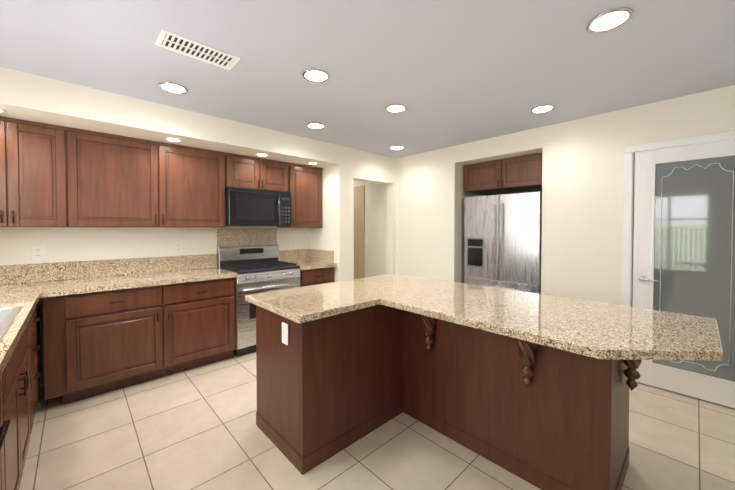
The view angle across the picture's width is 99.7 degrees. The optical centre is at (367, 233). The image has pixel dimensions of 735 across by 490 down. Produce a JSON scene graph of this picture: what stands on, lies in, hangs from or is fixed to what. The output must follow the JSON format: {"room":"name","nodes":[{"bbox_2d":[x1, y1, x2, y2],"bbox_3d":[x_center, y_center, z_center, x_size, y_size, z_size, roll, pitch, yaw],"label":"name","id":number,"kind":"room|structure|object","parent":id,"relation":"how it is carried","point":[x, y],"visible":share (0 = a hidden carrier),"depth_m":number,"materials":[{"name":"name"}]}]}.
{"room":"kitchen","nodes":[
{"label":"kitchen","id":0,"kind":"room"},
{"bbox_2d":[0,67,734,386],"bbox_3d":[0.776,0.115,1.937,5.665,2.440,9.200,-1,1,-43],"label":"wall","id":1,"kind":"structure","parent":0,"point":[414,215],"depth_m":3.11,"materials":[{"name":"white paint"}]},
{"bbox_2d":[31,245,44,259],"bbox_3d":[-2.826,0.162,2.660,0.080,0.126,0.008,-1,1,-43],"label":"electrical outlet","id":2,"kind":"object","parent":1,"relation":"attached to","point":[37,252],"visible":1,"depth_m":2.66,"materials":[{"name":"white plastic"}]},
{"bbox_2d":[0,116,79,226],"bbox_3d":[-2.813,-0.463,2.432,0.781,0.818,0.337,-1,1,-43],"label":"upper cabinet","id":3,"kind":"object","parent":1,"relation":"attached to","point":[55,176],"depth_m":2.43,"materials":[{"name":"brown wood"}]},
{"bbox_2d":[80,129,227,226],"bbox_3d":[-2.140,-0.474,3.065,1.312,0.818,0.337,-1,1,-43],"label":"upper cabinet","id":4,"kind":"object","parent":1,"relation":"attached to","point":[125,181],"depth_m":2.92,"materials":[{"name":"brown wood"}]},
{"bbox_2d":[164,137,181,141],"bbox_3d":[-1.810,-0.876,2.890,0.144,0.008,0.144,-1,1,-43],"label":"recessed light","id":5,"kind":"object","parent":1,"relation":"in","point":[171,139],"visible":0.98,"depth_m":2.88,"materials":[{"name":"white paint"}]},
{"bbox_2d":[174,242,182,253],"bbox_3d":[-2.062,0.149,3.380,0.080,0.126,0.008,-1,1,-43],"label":"electrical outlet","id":6,"kind":"object","parent":1,"relation":"attached to","point":[178,247],"visible":1,"depth_m":3.38,"materials":[{"name":"white plastic"}]},
{"bbox_2d":[228,153,267,189],"bbox_3d":[-1.500,-0.707,3.664,0.440,0.373,0.337,-1,1,-43],"label":"upper cabinet","id":7,"kind":"object","parent":1,"relation":"attached to","point":[243,171],"depth_m":3.55,"materials":[{"name":"brown wood"}]},
{"bbox_2d":[225,187,291,225],"bbox_3d":[-1.346,-0.308,3.742,0.754,0.420,0.444,-1,1,-43],"label":"over-the-range microwave","id":8,"kind":"object","parent":7,"relation":"attached to","point":[250,207],"visible":1,"depth_m":3.56,"materials":[{"name":"black metal"}]},
{"bbox_2d":[255,153,268,155],"bbox_3d":[-1.184,-0.887,3.480,0.144,0.008,0.144,-1,1,-43],"label":"recessed light","id":9,"kind":"object","parent":1,"relation":"in","point":[260,154],"visible":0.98,"depth_m":3.46,"materials":[{"name":"white paint"}]},
{"bbox_2d":[268,160,291,191],"bbox_3d":[-1.266,-0.711,3.885,0.441,0.373,0.337,-1,1,-43],"label":"upper cabinet","id":10,"kind":"object","parent":1,"relation":"attached to","point":[279,173],"depth_m":3.83,"materials":[{"name":"brown wood"}]},
{"bbox_2d":[290,237,295,245],"bbox_3d":[-1.043,0.112,4.339,0.080,0.126,0.008,-1,1,-43],"label":"electrical outlet","id":11,"kind":"object","parent":1,"relation":"attached to","point":[292,241],"visible":1,"depth_m":4.34,"materials":[{"name":"white plastic"}]},
{"bbox_2d":[277,164,322,227],"bbox_3d":[-0.915,-0.495,4.219,0.516,0.818,0.337,-1,1,-43],"label":"upper cabinet","id":12,"kind":"object","parent":1,"relation":"attached to","point":[306,194],"depth_m":4.10,"materials":[{"name":"brown wood"}]},
{"bbox_2d":[464,153,541,194],"bbox_3d":[1.899,-0.741,4.037,0.790,0.356,1.032,-1,1,-43],"label":"upper cabinet","id":13,"kind":"object","parent":1,"relation":"attached to","point":[520,174],"visible":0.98,"depth_m":3.80,"materials":[{"name":"brown wood"}]},
{"bbox_2d":[354,130,734,306],"bbox_3d":[1.139,0.244,4.136,0.166,2.102,5.324,-1,1,-43],"label":"door frame","id":14,"kind":"structure","parent":1,"relation":"attached to","point":[627,227],"depth_m":2.76,"materials":[{"name":"white paint"}]},
{"bbox_2d":[632,139,734,407],"bbox_3d":[2.610,0.298,2.472,0.095,2.031,0.756,-1,1,-43],"label":"pantry door","id":15,"kind":"structure","parent":1,"relation":"in","point":[684,235],"depth_m":2.50,"materials":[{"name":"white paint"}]},
{"bbox_2d":[0,0,734,157],"bbox_3d":[0.742,-1.156,1.951,5.965,0.100,9.400,-1,1,-43],"label":"ceiling","id":16,"kind":"structure","parent":0,"point":[448,73],"depth_m":1.96,"materials":[{"name":"grey paint"}]},
{"bbox_2d":[158,82,187,93],"bbox_3d":[-1.476,-1.107,2.360,0.194,0.008,0.194,-1,1,-43],"label":"recessed light","id":17,"kind":"object","parent":16,"relation":"in","point":[170,87],"visible":1,"depth_m":2.35,"materials":[{"name":"silver metal"}]},
{"bbox_2d":[155,29,240,69],"bbox_3d":[-1.012,-1.099,1.872,0.420,0.008,0.190,-1,1,-43],"label":"ceiling vent","id":18,"kind":"object","parent":16,"relation":"in","point":[169,40],"visible":1,"depth_m":1.85,"materials":[{"name":"white metal"}]},
{"bbox_2d":[306,123,324,128],"bbox_3d":[-0.540,-1.123,3.231,0.194,0.008,0.194,-1,1,-43],"label":"recessed light","id":19,"kind":"object","parent":16,"relation":"in","point":[315,125],"visible":1,"depth_m":3.21,"materials":[{"name":"silver metal"}]},
{"bbox_2d":[302,69,329,82],"bbox_3d":[-0.360,-1.104,2.171,0.194,0.008,0.194,-1,1,-43],"label":"recessed light","id":20,"kind":"object","parent":16,"relation":"in","point":[316,75],"visible":1,"depth_m":2.16,"materials":[{"name":"silver metal"}]},
{"bbox_2d":[385,104,406,112],"bbox_3d":[0.252,-1.114,2.763,0.194,0.008,0.194,-1,1,-43],"label":"recessed light","id":21,"kind":"object","parent":16,"relation":"in","point":[395,108],"visible":1,"depth_m":2.76,"materials":[{"name":"silver metal"}]},
{"bbox_2d":[390,146,403,149],"bbox_3d":[0.390,-1.139,4.110,0.194,0.008,0.194,-1,1,-43],"label":"recessed light","id":22,"kind":"object","parent":16,"relation":"in","point":[397,147],"visible":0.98,"depth_m":4.09,"materials":[{"name":"silver metal"}]},
{"bbox_2d":[530,105,554,113],"bbox_3d":[1.564,-1.115,2.776,0.194,0.008,0.194,-1,1,-43],"label":"recessed light","id":23,"kind":"object","parent":16,"relation":"attached to","point":[541,109],"visible":1,"depth_m":2.77,"materials":[{"name":"silver metal"}]},
{"bbox_2d":[586,7,633,33],"bbox_3d":[1.243,-1.093,1.597,0.194,0.008,0.194,-1,1,-43],"label":"recessed light","id":24,"kind":"object","parent":16,"relation":"in","point":[609,20],"visible":1,"depth_m":1.59,"materials":[{"name":"silver metal"}]},
{"bbox_2d":[19,352,734,489],"bbox_3d":[0.742,1.384,1.996,5.965,0.100,9.400,-1,1,-43],"label":"floor","id":25,"kind":"structure","parent":0,"point":[197,428],"depth_m":1.93,"materials":[{"name":"tile"}]},
{"bbox_2d":[0,420,10,451],"bbox_3d":[-1.284,0.924,0.694,0.596,0.866,0.598,-1,1,-43],"label":"dishwasher","id":26,"kind":"object","parent":25,"relation":"on","point":[4,427],"visible":1,"depth_m":1.01,"materials":[{"name":"black"}]},
{"bbox_2d":[0,299,39,474],"bbox_3d":[-2.378,0.903,1.816,0.580,0.868,0.571,-1,1,-43],"label":"base cabinet","id":27,"kind":"object","parent":25,"relation":"on","point":[20,376],"depth_m":1.54,"materials":[{"name":"brown wood"}]},
{"bbox_2d":[0,269,43,375],"bbox_3d":[-2.027,0.374,1.445,0.598,0.200,2.820,-1,1,-43],"label":"countertop","id":28,"kind":"structure","parent":27,"relation":"on","point":[26,287],"depth_m":2.06,"materials":[{"name":"stone"}]},
{"bbox_2d":[0,306,21,338],"bbox_3d":[-1.924,0.520,1.325,0.536,0.182,0.834,-1,1,-43],"label":"sink","id":29,"kind":"object","parent":28,"relation":"in","point":[7,316],"visible":0.69,"depth_m":1.63,"materials":[{"name":"white ceramic"}]},
{"bbox_2d":[40,335,40,377],"bbox_3d":[-2.805,0.895,2.252,0.557,0.868,0.644,-1,1,-43],"label":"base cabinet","id":30,"kind":"object","parent":25,"relation":"on","point":[40,335],"depth_m":2.65,"materials":[{"name":"brown wood"}]},
{"bbox_2d":[59,284,174,404],"bbox_3d":[-2.251,0.885,2.797,0.707,0.868,0.609,-1,1,-43],"label":"base cabinet","id":31,"kind":"object","parent":25,"relation":"on","point":[98,343],"depth_m":2.55,"materials":[{"name":"brown wood"}]},
{"bbox_2d":[0,229,336,296],"bbox_3d":[-1.814,0.198,3.172,3.281,0.490,0.648,-1,1,-43],"label":"countertop","id":32,"kind":"structure","parent":31,"relation":"on","point":[73,277],"depth_m":3.08,"materials":[{"name":"stone"}]},
{"bbox_2d":[171,277,235,372],"bbox_3d":[-1.826,0.878,3.198,0.706,0.868,0.609,-1,1,-43],"label":"base cabinet","id":33,"kind":"object","parent":25,"relation":"on","point":[205,311],"depth_m":3.02,"materials":[{"name":"brown wood"}]},
{"bbox_2d":[217,245,300,356],"bbox_3d":[-1.269,0.730,3.679,0.754,1.148,0.667,-1,1,-43],"label":"range","id":34,"kind":"object","parent":25,"relation":"on","point":[261,269],"visible":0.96,"depth_m":3.46,"materials":[{"name":"silver metal"}]},
{"bbox_2d":[299,267,333,286],"bbox_3d":[-0.821,0.861,4.144,0.518,0.868,0.609,-1,1,-43],"label":"base cabinet","id":35,"kind":"object","parent":25,"relation":"on","point":[309,277],"depth_m":3.90,"materials":[{"name":"brown wood"}]},
{"bbox_2d":[256,305,628,489],"bbox_3d":[0.407,0.900,1.940,1.446,0.870,1.939,-1,1,-43],"label":"kitchen island","id":36,"kind":"object","parent":25,"relation":"on","point":[317,396],"depth_m":1.86,"materials":[{"name":"brown wood"}]},
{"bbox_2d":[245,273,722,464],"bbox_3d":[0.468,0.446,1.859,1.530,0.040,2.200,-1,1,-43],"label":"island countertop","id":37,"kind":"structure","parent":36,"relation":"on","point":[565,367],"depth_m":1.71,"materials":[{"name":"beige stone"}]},
{"bbox_2d":[464,191,541,293],"bbox_3d":[1.859,0.404,4.020,0.859,1.784,0.920,-1,1,-43],"label":"refrigerator","id":38,"kind":"object","parent":25,"relation":"on","point":[502,240],"visible":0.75,"depth_m":3.70,"materials":[{"name":"grey metal"}]}
]}

